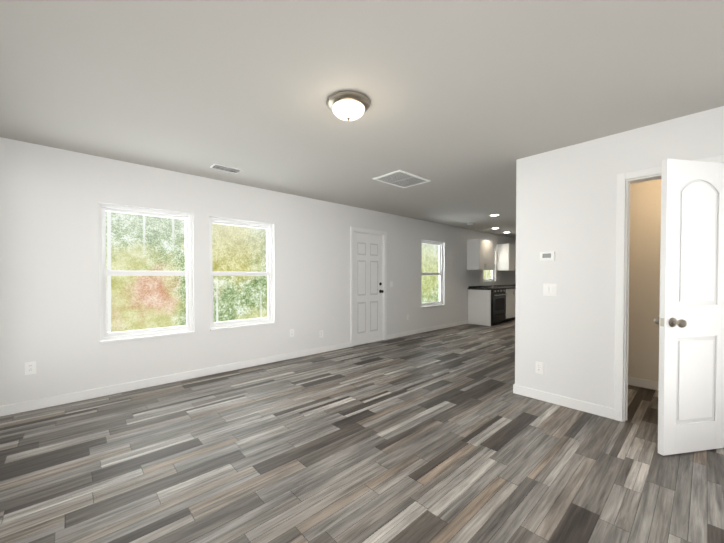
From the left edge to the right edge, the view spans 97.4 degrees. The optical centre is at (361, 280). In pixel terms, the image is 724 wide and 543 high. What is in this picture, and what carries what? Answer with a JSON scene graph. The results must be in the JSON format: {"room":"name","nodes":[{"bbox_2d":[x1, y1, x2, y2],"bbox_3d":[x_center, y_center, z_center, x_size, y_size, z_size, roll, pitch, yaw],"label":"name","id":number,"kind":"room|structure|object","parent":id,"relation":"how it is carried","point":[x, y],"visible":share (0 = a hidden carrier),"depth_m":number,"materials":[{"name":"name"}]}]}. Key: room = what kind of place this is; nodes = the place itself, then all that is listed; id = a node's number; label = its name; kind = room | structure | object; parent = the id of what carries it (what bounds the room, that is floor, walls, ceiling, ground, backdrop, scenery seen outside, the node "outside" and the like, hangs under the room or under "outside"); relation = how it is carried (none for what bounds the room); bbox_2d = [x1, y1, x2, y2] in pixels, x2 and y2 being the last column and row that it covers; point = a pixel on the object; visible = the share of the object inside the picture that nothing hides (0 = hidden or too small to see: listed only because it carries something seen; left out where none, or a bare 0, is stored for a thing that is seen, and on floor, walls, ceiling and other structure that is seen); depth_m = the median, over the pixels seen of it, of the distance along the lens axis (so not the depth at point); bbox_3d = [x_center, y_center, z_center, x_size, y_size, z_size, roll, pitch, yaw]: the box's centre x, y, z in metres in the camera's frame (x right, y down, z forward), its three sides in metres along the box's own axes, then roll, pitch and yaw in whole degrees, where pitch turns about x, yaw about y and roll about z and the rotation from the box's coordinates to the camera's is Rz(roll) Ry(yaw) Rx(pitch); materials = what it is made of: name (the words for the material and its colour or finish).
{"room":"empty living room","nodes":[
{"label":"empty living room","id":0,"kind":"room"},
{"bbox_2d":[0,137,515,405],"bbox_3d":[0.909,-0.089,6.640,11.860,2.440,0.150,-1,1,-43],"label":"wall","id":1,"kind":"structure","parent":0,"point":[51,198],"depth_m":3.63,"materials":[{"name":"paint"}]},
{"bbox_2d":[25,361,35,374],"bbox_3d":[-3.028,0.798,2.905,0.072,0.116,0.009,-1,1,-43],"label":"outlet","id":2,"kind":"object","parent":1,"relation":"attached to","point":[30,367],"visible":1,"depth_m":2.90,"materials":[{"name":"white plastic"}]},
{"bbox_2d":[98,203,194,342],"bbox_3d":[-2.387,-0.086,3.572,0.880,1.435,0.162,-1,1,-43],"label":"window","id":3,"kind":"structure","parent":1,"relation":"in","point":[106,337],"depth_m":3.51,"materials":[{"name":"white plastic"}]},
{"bbox_2d":[0,342,350,416],"bbox_3d":[-1.726,1.123,4.109,4.170,0.092,0.018,-1,1,-43],"label":"baseboard","id":4,"kind":"structure","parent":1,"relation":"attached to","point":[15,408],"depth_m":3.50,"materials":[{"name":"white wood"}]},
{"bbox_2d":[209,217,274,330],"bbox_3d":[-1.611,-0.095,4.290,0.873,1.422,0.162,-1,1,-43],"label":"window","id":5,"kind":"structure","parent":1,"relation":"in","point":[267,320],"depth_m":4.33,"materials":[{"name":"white plastic"}]},
{"bbox_2d":[290,329,293,336],"bbox_3d":[-1.043,0.776,4.740,0.072,0.116,0.009,-1,1,-43],"label":"outlet","id":6,"kind":"object","parent":1,"relation":"attached to","point":[291,332],"visible":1,"depth_m":4.74,"materials":[{"name":"white plastic"}]},
{"bbox_2d":[319,330,322,337],"bbox_3d":[-0.653,0.854,5.102,0.072,0.116,0.009,-1,1,-43],"label":"outlet","id":7,"kind":"object","parent":1,"relation":"attached to","point":[320,333],"visible":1,"depth_m":5.10,"materials":[{"name":"white plastic"}]},
{"bbox_2d":[350,227,386,346],"bbox_3d":[0.091,0.102,5.876,0.918,2.081,0.166,-1,1,-43],"label":"door frame","id":8,"kind":"structure","parent":1,"relation":"attached to","point":[364,231],"depth_m":5.67,"materials":[{"name":"white wood"}]},
{"bbox_2d":[354,232,383,344],"bbox_3d":[0.122,0.135,5.837,0.768,1.988,0.117,-1,1,-43],"label":"entry door","id":9,"kind":"structure","parent":1,"relation":"in","point":[368,287],"depth_m":5.85,"materials":[{"name":"white"}]},
{"bbox_2d":[387,320,467,339],"bbox_3d":[1.612,1.077,7.196,3.087,0.092,0.014,-1,1,-43],"label":"baseboard","id":10,"kind":"structure","parent":1,"relation":"attached to","point":[401,334],"depth_m":6.95,"materials":[{"name":"white wood"}]},
{"bbox_2d":[421,240,444,307],"bbox_3d":[1.579,-0.159,7.237,0.899,1.482,0.162,-1,1,-43],"label":"window","id":11,"kind":"structure","parent":1,"relation":"in","point":[433,304],"depth_m":7.51,"materials":[{"name":"white plastic"}]},
{"bbox_2d":[467,239,494,269],"bbox_3d":[3.127,-0.672,8.327,0.840,0.765,0.365,-1,1,-43],"label":"upper cabinet","id":12,"kind":"object","parent":1,"relation":"attached to","point":[480,254],"visible":1,"depth_m":8.10,"materials":[{"name":"white wood"}]},
{"bbox_2d":[484,270,496,281],"bbox_3d":[3.607,-0.436,9.108,0.760,0.940,0.162,-1,1,-43],"label":"kitchen window","id":13,"kind":"structure","parent":1,"relation":"in","point":[491,279],"depth_m":9.31,"materials":[{"name":"white plastic"}]},
{"bbox_2d":[497,244,515,270],"bbox_3d":[4.407,-0.690,9.528,0.828,0.766,0.340,-1,1,-43],"label":"upper cabinet","id":14,"kind":"object","parent":1,"relation":"attached to","point":[506,257],"visible":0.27,"depth_m":9.23,"materials":[{"name":"white wood"}]},
{"bbox_2d":[0,320,723,542],"bbox_3d":[2.844,1.192,4.565,11.860,0.060,5.854,-1,1,-43],"label":"floor","id":15,"kind":"structure","parent":0,"point":[445,435],"depth_m":2.10,"materials":[{"name":"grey wood"}]},
{"bbox_2d":[468,289,490,325],"bbox_3d":[2.958,0.668,8.031,0.022,0.885,0.600,-1,1,-43],"label":"cabinet end panel","id":16,"kind":"object","parent":15,"relation":"on","point":[479,307],"visible":0.94,"depth_m":8.01,"materials":[{"name":"white wood"}]},
{"bbox_2d":[468,288,491,289],"bbox_3d":[2.961,0.204,8.003,0.047,0.038,0.635,-1,1,-43],"label":"countertop","id":17,"kind":"structure","parent":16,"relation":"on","point":[481,288],"depth_m":7.94,"materials":[{"name":"grey stone"}]},
{"bbox_2d":[469,286,506,324],"bbox_3d":[3.281,0.625,8.261,0.760,0.965,0.700,-1,1,-43],"label":"range","id":18,"kind":"object","parent":15,"relation":"on","point":[498,305],"visible":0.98,"depth_m":8.03,"materials":[{"name":"black metal"}]},
{"bbox_2d":[502,289,515,321],"bbox_3d":[3.911,0.655,8.898,1.024,0.884,0.619,-1,1,-43],"label":"base cabinet","id":19,"kind":"object","parent":15,"relation":"on","point":[510,303],"visible":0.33,"depth_m":8.58,"materials":[{"name":"white wood"}]},
{"bbox_2d":[485,278,515,288],"bbox_3d":[4.480,0.052,9.405,2.559,0.300,0.635,-1,1,-43],"label":"countertop","id":20,"kind":"structure","parent":19,"relation":"on","point":[513,286],"depth_m":9.07,"materials":[{"name":"grey stone"}]},
{"bbox_2d":[628,377,658,389],"bbox_3d":[3.264,1.134,3.330,0.018,0.092,2.013,-1,1,-43],"label":"baseboard","id":21,"kind":"structure","parent":15,"relation":"on","point":[649,384],"depth_m":3.50,"materials":[{"name":"white wood"}]},
{"bbox_2d":[0,0,723,238],"bbox_3d":[2.844,-1.318,4.527,11.860,0.080,5.854,-1,1,-43],"label":"ceiling","id":22,"kind":"structure","parent":0,"point":[472,102],"depth_m":2.01,"materials":[{"name":"paint"}]},
{"bbox_2d":[210,163,241,173],"bbox_3d":[-1.526,-1.257,3.570,0.300,0.046,0.150,-1,1,-43],"label":"ceiling vent","id":23,"kind":"object","parent":22,"relation":"in","point":[224,168],"visible":0.96,"depth_m":3.54,"materials":[{"name":"white plastic"}]},
{"bbox_2d":[327,91,369,121],"bbox_3d":[-0.094,-1.176,2.213,0.300,0.134,0.300,-1,1,-43],"label":"ceiling light fixture","id":24,"kind":"object","parent":22,"relation":"attached to","point":[348,106],"visible":1,"depth_m":2.13,"materials":[{"name":"white glass"}]},
{"bbox_2d":[373,170,430,187],"bbox_3d":[0.500,-1.263,3.986,0.600,0.018,0.440,-1,1,-43],"label":"ceiling vent","id":25,"kind":"object","parent":22,"relation":"in","point":[401,178],"visible":1,"depth_m":3.96,"materials":[{"name":"white plastic"}]},
{"bbox_2d":[515,106,723,407],"bbox_3d":[2.571,-0.025,2.364,0.115,2.440,2.720,-1,1,-43],"label":"wall","id":26,"kind":"structure","parent":0,"point":[566,203],"depth_m":2.92,"materials":[{"name":"paint"}]},
{"bbox_2d":[535,361,543,373],"bbox_3d":[1.763,0.865,3.160,0.009,0.116,0.072,-1,1,-43],"label":"outlet","id":27,"kind":"object","parent":26,"relation":"attached to","point":[539,368],"visible":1,"depth_m":3.16,"materials":[{"name":"white plastic"}]},
{"bbox_2d":[540,252,554,260],"bbox_3d":[1.800,-0.238,3.092,0.026,0.085,0.125,-1,1,-43],"label":"thermostat","id":28,"kind":"object","parent":26,"relation":"attached to","point":[547,256],"visible":1,"depth_m":3.08,"materials":[{"name":"white plastic"}]},
{"bbox_2d":[543,284,556,295],"bbox_3d":[1.820,0.087,3.083,0.014,0.118,0.118,-1,1,-43],"label":"switch plate","id":29,"kind":"object","parent":26,"relation":"attached to","point":[549,289],"visible":1,"depth_m":3.08,"materials":[{"name":"white plastic"}]},
{"bbox_2d":[513,384,613,418],"bbox_3d":[1.891,1.139,3.026,0.018,0.092,0.809,-1,1,-43],"label":"baseboard","id":30,"kind":"structure","parent":26,"relation":"attached to","point":[576,404],"depth_m":2.98,"materials":[{"name":"white wood"}]},
{"bbox_2d":[614,155,723,421],"bbox_3d":[2.451,0.147,2.497,0.147,2.091,0.709,-1,1,-43],"label":"door frame","id":31,"kind":"structure","parent":26,"relation":"attached to","point":[622,304],"depth_m":2.68,"materials":[{"name":"white wood"}]},
{"bbox_2d":[653,158,723,455],"bbox_3d":[2.321,0.183,2.215,0.570,2.008,0.179,0,1,-11],"label":"interior door","id":32,"kind":"structure","parent":26,"relation":"in","point":[689,321],"depth_m":2.19,"materials":[{"name":"white wood"}]},
{"bbox_2d":[628,179,660,381],"bbox_3d":[2.494,-0.028,2.541,0.012,2.440,2.125,-1,1,-43],"label":"wall","id":33,"kind":"structure","parent":0,"point":[644,274],"depth_m":2.65,"materials":[{"name":"paint"}]},
{"label":"outside","id":34,"kind":"structure","parent":0,"visible":0},
{"bbox_2d":[106,211,490,332],"bbox_3d":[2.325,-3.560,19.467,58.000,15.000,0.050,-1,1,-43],"label":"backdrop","id":35,"kind":"structure","parent":34,"point":[241,255],"depth_m":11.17,"materials":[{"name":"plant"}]}
]}

